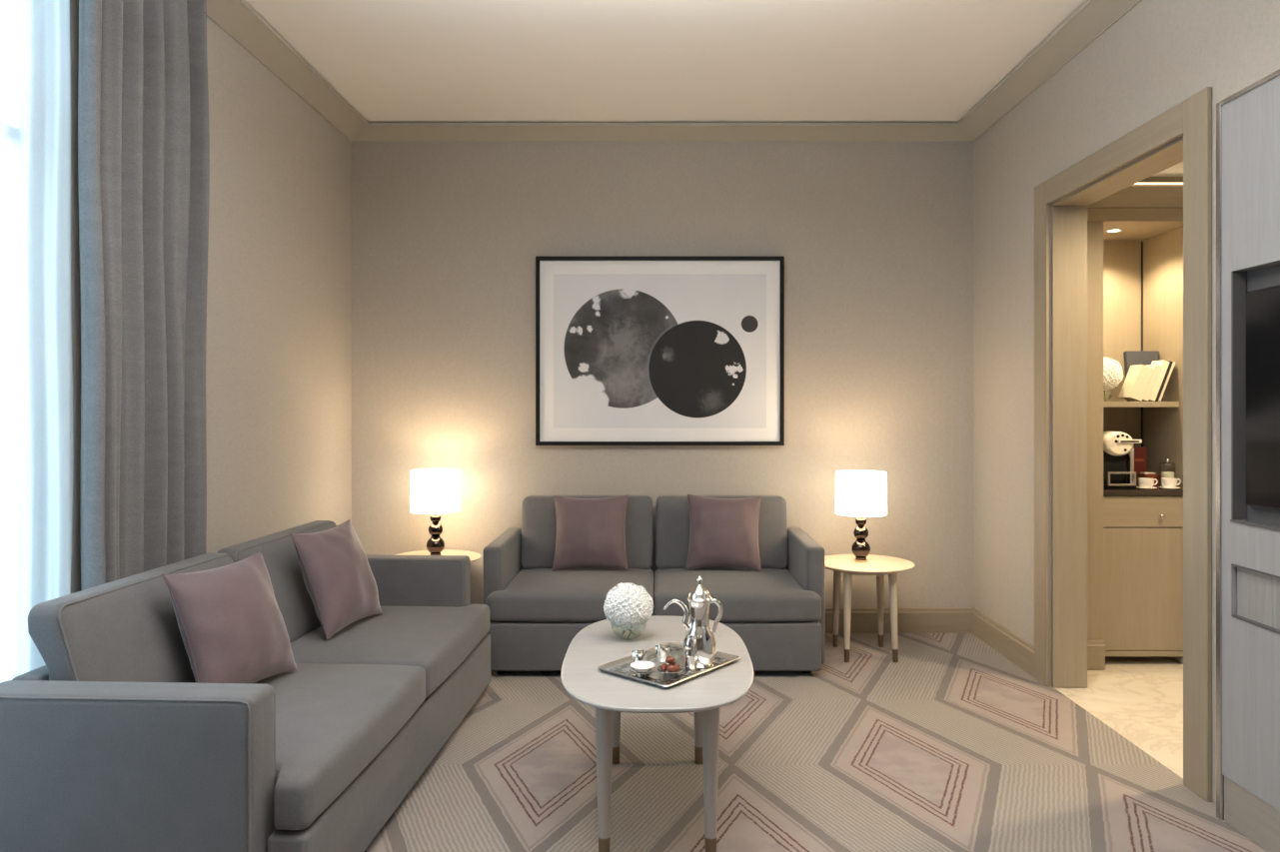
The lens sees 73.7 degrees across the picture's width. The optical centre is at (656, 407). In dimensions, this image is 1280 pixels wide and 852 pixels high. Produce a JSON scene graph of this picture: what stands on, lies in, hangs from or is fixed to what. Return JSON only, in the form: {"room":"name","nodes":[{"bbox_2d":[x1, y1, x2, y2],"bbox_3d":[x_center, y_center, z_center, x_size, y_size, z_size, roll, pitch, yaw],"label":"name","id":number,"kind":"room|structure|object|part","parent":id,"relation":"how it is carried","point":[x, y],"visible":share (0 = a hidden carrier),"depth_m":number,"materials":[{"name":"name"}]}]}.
{"room":"hotel room","nodes":[
{"label":"hotel room","id":0,"kind":"room"},
{"bbox_2d":[40,0,351,594],"bbox_3d":[-1.971,-0.164,1.319,0.200,3.188,7.838,0,0,0],"label":"wall","id":1,"kind":"structure","parent":0,"point":[279,343],"depth_m":4.09,"materials":[{"name":"beige paint"}]},
{"bbox_2d":[9,137,40,677],"bbox_3d":[-1.991,-0.170,2.035,0.060,2.860,1.370,0,0,0],"label":"window","id":2,"kind":"structure","parent":1,"relation":"in","point":[35,240],"depth_m":2.69,"materials":[{"name":"white glass"}]},
{"bbox_2d":[206,0,1142,141],"bbox_3d":[0.037,-1.669,1.319,3.816,0.078,7.838,0,0,0],"label":"trim","id":3,"kind":"structure","parent":1,"relation":"attached to","point":[237,18],"depth_m":5.09,"materials":[{"name":"paint"}]},
{"bbox_2d":[351,141,973,607],"bbox_3d":[0.024,-0.164,5.313,4.189,3.188,0.150,0,0,0],"label":"wall","id":4,"kind":"structure","parent":0,"point":[874,240],"depth_m":5.24,"materials":[{"name":"beige paint"}]},
{"bbox_2d":[535,256,784,445],"bbox_3d":[0.021,-0.345,5.215,1.513,1.153,0.042,0,0,0],"label":"framed picture","id":5,"kind":"object","parent":4,"relation":"attached to","point":[631,351],"visible":1,"depth_m":5.21},
{"bbox_2d":[824,607,974,633],"bbox_3d":[0.037,1.304,5.229,3.816,0.152,0.018,0,0,0],"label":"baseboard","id":6,"kind":"structure","parent":4,"relation":"attached to","point":[862,620],"depth_m":5.22,"materials":[{"name":"brown wood"}]},
{"bbox_3d":[-1.833,-1.625,1.680,0.066,0.009,3.360,0,0,0],"label":"rail","id":7,"kind":"object","parent":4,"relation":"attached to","visible":0},
{"bbox_2d":[0,0,72,683],"bbox_3d":[-1.852,-0.128,1.850,0.038,2.985,1.700,0,0,0],"label":"sheer curtain","id":8,"kind":"object","parent":7,"relation":"hanging from","point":[35,71],"visible":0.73,"depth_m":2.55,"materials":[{"name":"white fabric"}]},
{"bbox_2d":[77,0,209,590],"bbox_3d":[-1.802,-0.128,3.025,0.136,2.985,0.693,0,0,0],"label":"curtain","id":9,"kind":"object","parent":7,"relation":"hanging from","point":[144,133],"visible":0.7,"depth_m":2.92,"materials":[{"name":"grey fabric"}]},
{"bbox_2d":[243,0,1086,121],"bbox_3d":[0.037,-1.758,1.319,4.216,0.100,8.238,0,0,0],"label":"ceiling","id":10,"kind":"structure","parent":0,"point":[390,60],"depth_m":4.14,"materials":[{"name":"paint"}]},
{"bbox_2d":[364,633,1266,851],"bbox_3d":[0.904,1.405,1.469,5.591,0.050,8.138,0,0,0],"label":"floor","id":11,"kind":"structure","parent":0,"point":[950,745],"depth_m":3.26,"materials":[{"name":"carpet"}]},
{"bbox_2d":[0,520,490,851],"bbox_3d":[-1.278,0.960,3.195,0.874,0.841,2.100,0,0,3],"label":"sofa","id":12,"kind":"object","parent":11,"relation":"on","point":[114,743],"visible":0.78,"depth_m":2.33,"materials":[{"name":"grey fabric"}]},
{"bbox_3d":[-1.667,1.038,3.213,0.090,0.615,1.830,0,0,3],"label":"frame","id":13,"kind":"part","parent":12,"relation":"part of","materials":[{"name":"grey fabric"}]},
{"bbox_2d":[26,553,233,682],"bbox_3d":[-1.588,0.748,2.753,0.224,0.417,0.891,0,0,3],"label":"cushion","id":14,"kind":"object","parent":12,"relation":"on","point":[127,629],"depth_m":2.49,"materials":[{"name":"grey fabric"}]},
{"bbox_3d":[-1.385,1.038,2.216,0.749,0.615,0.135,0,0,3],"label":"arm","id":15,"kind":"part","parent":12,"relation":"part of"},
{"bbox_2d":[162,551,297,683],"bbox_3d":[-1.387,0.717,2.808,0.219,0.412,0.438,0,0,14],"label":"throw pillow","id":16,"kind":"object","parent":12,"relation":"on","point":[232,627],"visible":0.89,"depth_m":2.72,"materials":[{"name":"pink fabric"}]},
{"bbox_2d":[217,520,335,643],"bbox_3d":[-1.546,0.748,3.663,0.224,0.417,0.891,0,0,3],"label":"cushion","id":17,"kind":"object","parent":12,"relation":"on","point":[295,604],"depth_m":3.47,"materials":[{"name":"fabric"}]},
{"bbox_2d":[289,519,382,640],"bbox_3d":[-1.343,0.713,3.614,0.230,0.419,0.448,0,0,10],"label":"throw pillow","id":18,"kind":"object","parent":12,"relation":"on","point":[340,582],"visible":1,"depth_m":3.50,"materials":[{"name":"pink fabric"}]},
{"bbox_2d":[255,663,425,830],"bbox_3d":[-1.235,1.012,2.694,0.744,0.169,0.993,0,0,3],"label":"seat cushion","id":19,"kind":"object","parent":12,"relation":"on","point":[335,722],"depth_m":2.56,"materials":[{"name":"grey fabric"}]},
{"bbox_3d":[-0.904,1.224,3.178,0.107,0.243,1.987,0,0,3],"label":"rail","id":20,"kind":"part","parent":12,"relation":"part of","materials":[{"name":"grey fabric"}]},
{"bbox_2d":[290,604,489,698],"bbox_3d":[-1.190,1.012,3.690,0.744,0.169,0.993,0,0,3],"label":"seat cushion","id":21,"kind":"object","parent":12,"relation":"on","point":[441,640],"depth_m":3.48,"materials":[{"name":"grey fabric"}]},
{"bbox_3d":[-1.295,1.038,4.179,0.749,0.615,0.135,0,0,3],"label":"arm","id":22,"kind":"part","parent":12,"relation":"part of"},
{"bbox_2d":[393,549,481,563],"bbox_3d":[-1.288,1.122,4.930,0.540,0.515,0.540,0,0,-7],"label":"side table","id":23,"kind":"object","parent":11,"relation":"on","point":[474,557],"visible":0.08,"depth_m":5.04,"materials":[{"name":"brown wood"}]},
{"bbox_2d":[410,468,460,555],"bbox_3d":[-1.276,0.614,4.930,0.283,0.501,0.283,0,0,0],"label":"table lamp","id":24,"kind":"object","parent":23,"relation":"on","point":[435,492],"visible":0.97,"depth_m":4.83,"materials":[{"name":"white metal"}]},
{"bbox_3d":[-1.276,0.728,4.930,0.104,0.250,0.104,0,0,0],"label":"stem","id":25,"kind":"part","parent":24,"relation":"part of","materials":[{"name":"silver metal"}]},
{"bbox_3d":[-1.276,0.480,4.930,0.283,0.234,0.283,0,0,0],"label":"lamp shade","id":26,"kind":"part","parent":24,"relation":"part of","materials":[{"name":"beige fabric"}]},
{"bbox_2d":[483,495,824,673],"bbox_3d":[-0.013,0.956,4.775,1.790,0.849,0.880,0,0,0],"label":"sofa","id":27,"kind":"object","parent":11,"relation":"on","point":[537,611],"visible":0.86,"depth_m":4.45,"materials":[{"name":"grey fabric"}]},
{"bbox_3d":[-0.861,1.038,4.832,0.095,0.615,0.765,0,0,0],"label":"arm","id":28,"kind":"part","parent":27,"relation":"part of"},
{"bbox_2d":[486,568,653,622],"bbox_3d":[-0.443,1.012,4.710,0.855,0.169,0.750,0,0,0],"label":"seat cushion","id":29,"kind":"object","parent":27,"relation":"on","point":[526,595],"depth_m":4.38,"materials":[{"name":"grey fabric"}]},
{"bbox_2d":[520,495,652,569],"bbox_3d":[-0.411,0.744,5.084,0.776,0.425,0.191,0,0,0],"label":"cushion","id":30,"kind":"object","parent":27,"relation":"on","point":[539,523],"depth_m":5.02,"materials":[{"name":"fabric"}]},
{"bbox_2d":[552,494,628,570],"bbox_3d":[-0.378,0.716,4.899,0.433,0.418,0.210,0,0,-3],"label":"throw pillow","id":31,"kind":"object","parent":27,"relation":"on","point":[591,533],"visible":1,"depth_m":4.84,"materials":[{"name":"pink fabric"}]},
{"bbox_3d":[-0.013,1.224,4.759,1.600,0.243,0.820,0,0,0],"label":"seat","id":32,"kind":"part","parent":27,"relation":"part of","materials":[{"name":"grey fabric"}]},
{"bbox_3d":[-0.013,1.224,4.394,1.710,0.243,0.097,0,0,0],"label":"rail","id":33,"kind":"part","parent":27,"relation":"part of","materials":[{"name":"grey fabric"}]},
{"bbox_3d":[-0.013,1.038,5.168,1.600,0.615,0.090,0,0,0],"label":"frame","id":34,"kind":"part","parent":27,"relation":"part of","materials":[{"name":"grey fabric"}]},
{"bbox_2d":[655,495,787,569],"bbox_3d":[0.385,0.744,5.084,0.776,0.425,0.191,0,0,0],"label":"cushion","id":35,"kind":"object","parent":27,"relation":"on","point":[671,512],"depth_m":5.02,"materials":[{"name":"fabric"}]},
{"bbox_2d":[685,494,761,571],"bbox_3d":[0.388,0.717,4.902,0.432,0.425,0.210,0,0,7],"label":"throw pillow","id":36,"kind":"object","parent":27,"relation":"on","point":[723,533],"visible":1,"depth_m":4.84,"materials":[{"name":"pink fabric"}]},
{"bbox_2d":[654,568,821,622],"bbox_3d":[0.417,1.012,4.710,0.855,0.169,0.750,0,0,0],"label":"seat cushion","id":37,"kind":"object","parent":27,"relation":"on","point":[767,595],"depth_m":4.37,"materials":[{"name":"grey fabric"}]},
{"bbox_3d":[0.835,1.038,4.832,0.095,0.615,0.765,0,0,0],"label":"arm","id":38,"kind":"part","parent":27,"relation":"part of"},
{"bbox_2d":[560,615,753,851],"bbox_3d":[0.003,1.116,2.962,0.636,0.526,1.080,0,0,0],"label":"coffee table","id":39,"kind":"object","parent":11,"relation":"on","point":[598,643],"visible":0.9,"depth_m":2.61,"materials":[{"name":"beige paint"}]},
{"bbox_3d":[-0.160,1.096,2.617,0.058,0.433,0.058,0,0,0],"label":"leg","id":40,"kind":"part","parent":39,"relation":"part of","materials":[{"name":"beige paint"}]},
{"bbox_3d":[-0.160,1.096,3.307,0.058,0.433,0.058,0,0,0],"label":"leg","id":41,"kind":"part","parent":39,"relation":"part of","materials":[{"name":"beige paint"}]},
{"bbox_2d":[597,641,740,688],"bbox_3d":[0.045,0.845,2.812,0.300,0.014,0.400,0,0,40],"label":"serving tray","id":42,"kind":"object","parent":39,"relation":"on","point":[620,667],"visible":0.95,"depth_m":2.77,"materials":[{"name":"silver metal"}]},
{"bbox_2d":[631,649,647,662],"bbox_3d":[-0.056,0.824,2.795,0.052,0.048,0.052,0,0,0],"label":"coffee cup","id":43,"kind":"object","parent":42,"relation":"on","point":[638,654],"visible":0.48,"depth_m":2.78,"materials":[{"name":"silver metal"}]},
{"bbox_2d":[629,667,656,676],"bbox_3d":[-0.043,0.841,2.716,0.088,0.014,0.088,0,0,0],"label":"saucer","id":44,"kind":"object","parent":42,"relation":"on","point":[653,669],"visible":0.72,"depth_m":2.71,"materials":[{"name":"silver metal"}]},
{"bbox_2d":[630,661,654,672],"bbox_3d":[-0.045,0.829,2.718,0.080,0.020,0.080,0,0,0],"label":"bowl","id":45,"kind":"object","parent":44,"relation":"on","point":[640,666],"visible":1,"depth_m":2.72,"materials":[{"name":"white ceramic"}]},
{"bbox_2d":[654,644,670,662],"bbox_3d":[0.020,0.824,2.855,0.052,0.048,0.052,0,0,0],"label":"coffee cup","id":46,"kind":"object","parent":42,"relation":"on","point":[662,650],"visible":0.9,"depth_m":2.84,"materials":[{"name":"silver metal"}]},
{"bbox_2d":[656,664,685,675],"bbox_3d":[0.046,0.841,2.726,0.090,0.014,0.090,0,0,0],"label":"dish","id":47,"kind":"object","parent":42,"relation":"on","point":[681,668],"visible":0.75,"depth_m":2.72,"materials":[{"name":"silver metal"}]},
{"bbox_2d":[660,663,667,671],"bbox_3d":[0.024,0.829,2.724,0.023,0.024,0.040,0,0,13],"label":"date","id":48,"kind":"object","parent":47,"relation":"on","point":[663,666],"visible":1,"depth_m":2.71,"materials":[{"name":"brown food"}]},
{"bbox_2d":[666,665,679,672],"bbox_3d":[0.052,0.829,2.710,0.040,0.024,0.023,0,0,-9],"label":"date","id":49,"kind":"object","parent":47,"relation":"on","point":[671,668],"visible":1,"depth_m":2.70,"materials":[{"name":"brown food"}]},
{"label":"date","id":50,"kind":"object","parent":47,"relation":"on","visible":0},
{"bbox_2d":[665,656,675,664],"bbox_3d":[0.044,0.806,2.726,0.023,0.024,0.040,0,0,41],"label":"date","id":51,"kind":"object","parent":50,"relation":"on","point":[669,659],"visible":1,"depth_m":2.72,"materials":[{"name":"brown food"}]},
{"bbox_2d":[684,634,696,672],"bbox_3d":[0.108,0.790,2.754,0.040,0.116,0.040,0,0,0],"label":"shaker","id":52,"kind":"object","parent":42,"relation":"on","point":[689,652],"visible":1,"depth_m":2.74,"materials":[{"name":"silver metal"}]},
{"bbox_2d":[663,575,722,668],"bbox_3d":[0.125,0.701,2.830,0.180,0.293,0.110,0,0,25],"label":"coffee pot","id":53,"kind":"object","parent":42,"relation":"on","point":[699,600],"visible":0.96,"depth_m":2.79,"materials":[{"name":"silver metal"}]},
{"bbox_3d":[0.072,0.688,2.822,0.099,0.108,0.026,0,0,0],"label":"spout","id":54,"kind":"part","parent":53,"relation":"part of","materials":[{"name":"silver metal"}]},
{"bbox_3d":[0.142,0.595,2.822,0.082,0.080,0.082,0,0,0],"label":"lid","id":55,"kind":"part","parent":53,"relation":"part of","materials":[{"name":"silver metal"}]},
{"bbox_3d":[0.197,0.688,2.822,0.045,0.112,0.016,0,0,0],"label":"handle","id":56,"kind":"part","parent":53,"relation":"part of","materials":[{"name":"silver metal"}]},
{"bbox_3d":[0.166,1.096,3.307,0.058,0.433,0.058,0,0,0],"label":"leg","id":57,"kind":"part","parent":39,"relation":"part of","materials":[{"name":"beige paint"}]},
{"bbox_3d":[0.166,1.096,2.617,0.058,0.433,0.058,0,0,0],"label":"leg","id":58,"kind":"part","parent":39,"relation":"part of","materials":[{"name":"beige paint"}]},
{"bbox_3d":[-0.103,0.800,3.140,0.134,0.105,0.134,0,0,0],"label":"hydrangea vase","id":59,"kind":"object","parent":39,"relation":"on","visible":0},
{"bbox_2d":[603,582,654,639],"bbox_3d":[-0.102,0.745,3.141,0.188,0.200,0.185,0,0,0],"label":"hydrangea","id":60,"kind":"object","parent":59,"relation":"in","point":[627,606],"visible":1,"depth_m":3.09,"materials":[{"name":"white plant"}]},
{"bbox_2d":[824,554,914,662],"bbox_3d":[1.163,1.122,4.775,0.540,0.515,0.540,0,0,0],"label":"side table","id":61,"kind":"object","parent":11,"relation":"on","point":[878,566],"visible":0.94,"depth_m":4.64,"materials":[{"name":"brown wood"}]},
{"bbox_3d":[1.041,1.099,4.909,0.048,0.420,0.056,0,0,0],"label":"leg","id":62,"kind":"part","parent":61,"relation":"part of","materials":[{"name":"brown wood"}]},
{"bbox_3d":[1.041,1.099,4.641,0.048,0.420,0.056,0,0,0],"label":"leg","id":63,"kind":"part","parent":61,"relation":"part of","materials":[{"name":"brown wood"}]},
{"bbox_2d":[835,470,887,562],"bbox_3d":[1.150,0.614,4.800,0.283,0.501,0.283,0,0,0],"label":"table lamp","id":64,"kind":"object","parent":61,"relation":"on","point":[860,495],"visible":1,"depth_m":4.70,"materials":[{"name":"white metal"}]},
{"bbox_3d":[1.150,0.728,4.800,0.104,0.250,0.104,0,0,0],"label":"stem","id":65,"kind":"part","parent":64,"relation":"part of","materials":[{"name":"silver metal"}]},
{"bbox_3d":[1.150,0.480,4.800,0.283,0.234,0.283,0,0,0],"label":"lamp shade","id":66,"kind":"part","parent":64,"relation":"part of","materials":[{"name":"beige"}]},
{"bbox_3d":[1.285,1.099,4.909,0.048,0.420,0.056,0,0,0],"label":"leg","id":67,"kind":"part","parent":61,"relation":"part of","materials":[{"name":"brown wood"}]},
{"bbox_3d":[1.285,1.099,4.641,0.048,0.420,0.056,0,0,0],"label":"leg","id":68,"kind":"part","parent":61,"relation":"part of","materials":[{"name":"brown wood"}]},
{"bbox_2d":[1103,495,1183,664],"bbox_3d":[2.607,0.927,4.774,0.484,0.906,0.452,0,0,0],"label":"pantry cabinet","id":69,"kind":"object","parent":11,"relation":"on","point":[1143,535],"visible":0.49,"depth_m":4.58,"materials":[{"name":"brown wood"}]},
{"bbox_2d":[1103,484,1183,495],"bbox_3d":[2.607,0.457,4.786,0.489,0.030,0.446,0,0,0],"label":"countertop","id":70,"kind":"structure","parent":69,"relation":"on","point":[1156,492],"depth_m":4.56,"materials":[{"name":"stone"}]},
{"bbox_2d":[1103,431,1142,489],"bbox_3d":[2.512,0.285,4.661,0.187,0.312,0.168,0,0,0],"label":"coffee machine","id":71,"kind":"object","parent":70,"relation":"on","point":[1116,445],"visible":0.88,"depth_m":4.60,"materials":[{"name":"white plastic"}]},
{"bbox_2d":[1107,471,1136,485],"bbox_3d":[2.503,0.383,4.592,0.150,0.076,0.014,0,0,0],"label":"drip tray","id":72,"kind":"object","parent":71,"relation":"on","point":[1131,475],"depth_m":4.59,"materials":[{"name":"metal"}]},
{"bbox_3d":[2.543,0.182,4.584,0.125,0.020,0.010,0,0,0],"label":"lever","id":73,"kind":"part","parent":71,"relation":"part of","materials":[{"name":"beige plastic"}]},
{"bbox_2d":[1126,446,1147,484],"bbox_3d":[2.757,0.334,4.914,0.085,0.214,0.091,0,0,0],"label":"box","id":74,"kind":"object","parent":70,"relation":"on","point":[1140,453],"visible":0.36,"depth_m":4.87,"materials":[{"name":"red cardboard"}]},
{"bbox_2d":[1136,486,1157,489],"bbox_3d":[2.645,0.435,4.610,0.104,0.012,0.104,0,0,0],"label":"saucer","id":75,"kind":"object","parent":70,"relation":"on","point":[1153,488],"visible":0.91,"depth_m":4.57,"materials":[{"name":"white ceramic"}]},
{"bbox_2d":[1138,477,1158,487],"bbox_3d":[2.651,0.408,4.614,0.090,0.052,0.076,0,0,-35],"label":"espresso cup","id":76,"kind":"object","parent":75,"relation":"on","point":[1142,482],"visible":0.94,"depth_m":4.58,"materials":[{"name":"white ceramic"}]},
{"bbox_2d":[1136,473,1161,487],"bbox_3d":[2.764,0.406,4.778,0.104,0.072,0.088,0,0,0],"label":"box","id":77,"kind":"object","parent":70,"relation":"on","point":[1157,477],"visible":0.61,"depth_m":4.74,"materials":[{"name":"red"}]},
{"bbox_3d":[2.764,0.376,4.778,0.104,0.012,0.088,0,0,0],"label":"lid","id":78,"kind":"part","parent":77,"relation":"part of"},
{"bbox_2d":[1159,458,1176,486],"bbox_3d":[2.811,0.360,4.693,0.078,0.162,0.078,0,0,0],"label":"glass jar","id":79,"kind":"object","parent":70,"relation":"on","point":[1163,474],"visible":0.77,"depth_m":4.67,"materials":[{"name":"white"}]},
{"bbox_3d":[2.811,0.296,4.693,0.078,0.034,0.078,0,0,0],"label":"lid","id":80,"kind":"part","parent":79,"relation":"part of","materials":[{"name":"metal"}]},
{"bbox_2d":[1158,486,1180,489],"bbox_3d":[2.769,0.435,4.610,0.104,0.012,0.104,0,0,0],"label":"saucer","id":81,"kind":"object","parent":70,"relation":"on","point":[1162,488],"visible":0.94,"depth_m":4.58,"materials":[{"name":"white ceramic"}]},
{"bbox_2d":[1161,477,1181,487],"bbox_3d":[2.775,0.408,4.614,0.090,0.052,0.076,0,0,-35],"label":"espresso cup","id":82,"kind":"object","parent":81,"relation":"on","point":[1165,482],"visible":0.98,"depth_m":4.58,"materials":[{"name":"white ceramic"}]},
{"bbox_3d":[2.607,0.558,4.585,0.484,0.165,0.021,0,0,0],"label":"drawer","id":83,"kind":"part","parent":69,"relation":"part of","materials":[{"name":"brown wood"}]},
{"bbox_2d":[973,0,1279,804],"bbox_3d":[2.029,-0.164,1.319,0.167,3.188,7.838,0,0,0],"label":"wall","id":84,"kind":"structure","parent":0,"point":[1158,55],"depth_m":4.45,"materials":[{"name":"beige paint"}]},
{"bbox_2d":[971,608,1034,677],"bbox_3d":[1.936,1.304,4.787,0.018,0.152,0.866,0,0,0],"label":"baseboard","id":85,"kind":"structure","parent":84,"relation":"attached to","point":[1004,641],"depth_m":4.74,"materials":[{"name":"brown wood"}]},
{"bbox_2d":[1034,86,1212,802],"bbox_3d":[2.023,0.129,3.669,0.197,2.503,1.370,0,0,0],"label":"door frame","id":86,"kind":"structure","parent":84,"relation":"in","point":[1191,118],"depth_m":4.07,"materials":[{"name":"brown wood"}]},
{"bbox_3d":[1.935,0.129,4.285,0.019,2.503,0.138,0,0,0],"label":"casing","id":87,"kind":"part","parent":86,"relation":"part of","materials":[{"name":"brown wood"}]},
{"bbox_3d":[1.935,-1.064,3.669,0.018,0.118,1.093,0,0,0],"label":"casing","id":88,"kind":"part","parent":86,"relation":"part of","materials":[{"name":"brown wood"}]},
{"bbox_3d":[1.935,0.129,3.053,0.019,2.503,0.138,0,0,0],"label":"casing","id":89,"kind":"part","parent":86,"relation":"part of","materials":[{"name":"brown wood"}]},
{"bbox_2d":[1216,68,1279,851],"bbox_3d":[1.913,0.178,1.537,0.061,2.404,2.674,0,0,0],"label":"tv cabinet","id":90,"kind":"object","parent":84,"relation":"attached to","point":[1247,120],"depth_m":2.76,"materials":[{"name":"grey wood"}]},
{"bbox_3d":[1.913,0.178,2.862,0.061,2.404,0.024,0,0,0],"label":"edge trim","id":91,"kind":"part","parent":90,"relation":"part of","materials":[{"name":"wood"}]},
{"bbox_3d":[1.913,-1.016,1.525,0.061,0.016,2.650,0,0,0],"label":"trim","id":92,"kind":"part","parent":90,"relation":"part of","materials":[{"name":"wood"}]},
{"bbox_3d":[1.919,0.599,2.075,0.029,0.162,1.449,0,0,0],"label":"inset panel","id":93,"kind":"part","parent":90,"relation":"part of","materials":[{"name":"grey wood"}]},
{"bbox_2d":[1246,284,1279,510],"bbox_3d":[1.923,-0.030,2.114,0.029,0.694,1.317,0,0,0],"label":"television","id":94,"kind":"object","parent":90,"relation":"attached to","point":[1262,305],"visible":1,"depth_m":2.69,"materials":[{"name":"black glass"}]},
{"bbox_2d":[1087,176,1183,640],"bbox_3d":[2.861,0.105,4.810,1.478,2.650,0.600,0,0,0],"label":"wall","id":95,"kind":"structure","parent":0,"point":[1113,259],"depth_m":4.72,"materials":[{"name":"brown wood"}]},
{"bbox_2d":[1087,640,1105,669],"bbox_3d":[2.241,1.304,4.501,0.239,0.152,0.018,0,0,0],"label":"baseboard","id":96,"kind":"structure","parent":95,"relation":"attached to","point":[1095,648],"depth_m":4.49,"materials":[{"name":"brown wood"}]},
{"bbox_2d":[1106,228,1122,232],"bbox_3d":[2.530,-0.979,4.720,0.080,0.004,0.080,0,0,0],"label":"recessed light","id":97,"kind":"object","parent":95,"relation":"in","point":[1111,230],"visible":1,"depth_m":4.71,"materials":[{"name":"white plastic"}]},
{"bbox_2d":[1087,183,1183,207],"bbox_3d":[2.861,-1.109,4.468,1.478,0.107,0.085,0,0,0],"label":"trim","id":98,"kind":"structure","parent":95,"relation":"attached to","point":[1136,195],"depth_m":4.46,"materials":[{"name":"brown wood"}]},
{"bbox_2d":[1087,207,1183,221],"bbox_3d":[2.861,-1.018,4.504,1.478,0.072,0.012,0,0,0],"label":"trim","id":99,"kind":"structure","parent":95,"relation":"attached to","point":[1093,214],"depth_m":4.50,"materials":[{"name":"brown wood"}]},
{"bbox_2d":[1103,401,1179,407],"bbox_3d":[2.607,-0.017,4.832,0.489,0.030,0.354,0,0,0],"label":"wall shelf","id":100,"kind":"object","parent":95,"relation":"attached to","point":[1105,404],"visible":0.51,"depth_m":4.66,"materials":[{"name":"brown wood"}]},
{"bbox_2d":[1118,364,1154,401],"bbox_3d":[2.655,-0.134,4.726,0.133,0.202,0.115,0,0,0],"label":"book","id":101,"kind":"object","parent":100,"relation":"on","point":[1134,387],"visible":0.99,"depth_m":4.67,"materials":[{"name":"beige paper"}]},
{"bbox_2d":[1123,350,1162,401],"bbox_3d":[2.754,-0.177,4.832,0.184,0.286,0.074,0,0,0],"label":"box file","id":102,"kind":"object","parent":100,"relation":"on","point":[1131,358],"visible":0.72,"depth_m":4.83,"materials":[{"name":"grey cardboard"}]},
{"bbox_2d":[1142,364,1161,401],"bbox_3d":[2.711,-0.135,4.726,0.104,0.203,0.115,0,0,0],"label":"book","id":103,"kind":"object","parent":100,"relation":"on","point":[1156,368],"visible":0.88,"depth_m":4.67,"materials":[{"name":"beige paper"}]},
{"bbox_2d":[1148,360,1169,401],"bbox_3d":[2.752,-0.146,4.726,0.113,0.227,0.115,0,0,0],"label":"book","id":104,"kind":"object","parent":100,"relation":"on","point":[1164,365],"visible":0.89,"depth_m":4.67,"materials":[{"name":"beige paper"}]},
{"bbox_2d":[1155,361,1173,401],"bbox_3d":[2.778,-0.144,4.726,0.095,0.221,0.115,0,0,0],"label":"book","id":105,"kind":"object","parent":100,"relation":"on","point":[1170,363],"visible":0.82,"depth_m":4.67,"materials":[{"name":"black paper"}]},
{"bbox_2d":[1158,361,1175,401],"bbox_3d":[2.793,-0.142,4.726,0.093,0.217,0.115,0,0,0],"label":"book","id":106,"kind":"object","parent":100,"relation":"on","point":[1173,363],"visible":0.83,"depth_m":4.67,"materials":[{"name":"beige paper"}]},
{"bbox_3d":[2.505,-0.072,4.790,0.100,0.078,0.100,0,0,0],"label":"hydrangea vase","id":107,"kind":"object","parent":100,"relation":"on","visible":0},
{"bbox_2d":[1103,356,1123,400],"bbox_3d":[2.504,-0.163,4.789,0.210,0.246,0.206,0,0,0],"label":"hydrangea","id":108,"kind":"object","parent":107,"relation":"in","point":[1112,370],"visible":0.55,"depth_m":4.71,"materials":[{"name":"white plant"}]},
{"bbox_2d":[1141,241,1143,446],"bbox_3d":[2.848,-0.271,5.006,0.008,1.402,0.008,0,0,0],"label":"trim","id":109,"kind":"structure","parent":95,"relation":"attached to","point":[1141,242],"depth_m":5.00,"materials":[{"name":"brown wood"}]},
{"bbox_2d":[1151,161,1183,176],"bbox_3d":[2.906,-1.260,3.369,1.588,0.080,3.938,0,0,0],"label":"ceiling","id":110,"kind":"structure","parent":0,"point":[1176,170],"depth_m":4.42,"materials":[{"name":"paint"}]},
{"bbox_3d":[3.675,0.105,3.369,0.150,2.650,3.938,0,0,0],"label":"wall","id":111,"kind":"structure","parent":0,"visible":0},
{"bbox_2d":[1136,182,1183,183],"bbox_3d":[2.861,-1.161,4.420,1.478,0.006,0.007,0,0,0],"label":"trim","id":112,"kind":"structure","parent":111,"relation":"attached to","point":[1136,183],"depth_m":4.42,"materials":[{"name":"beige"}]}
]}

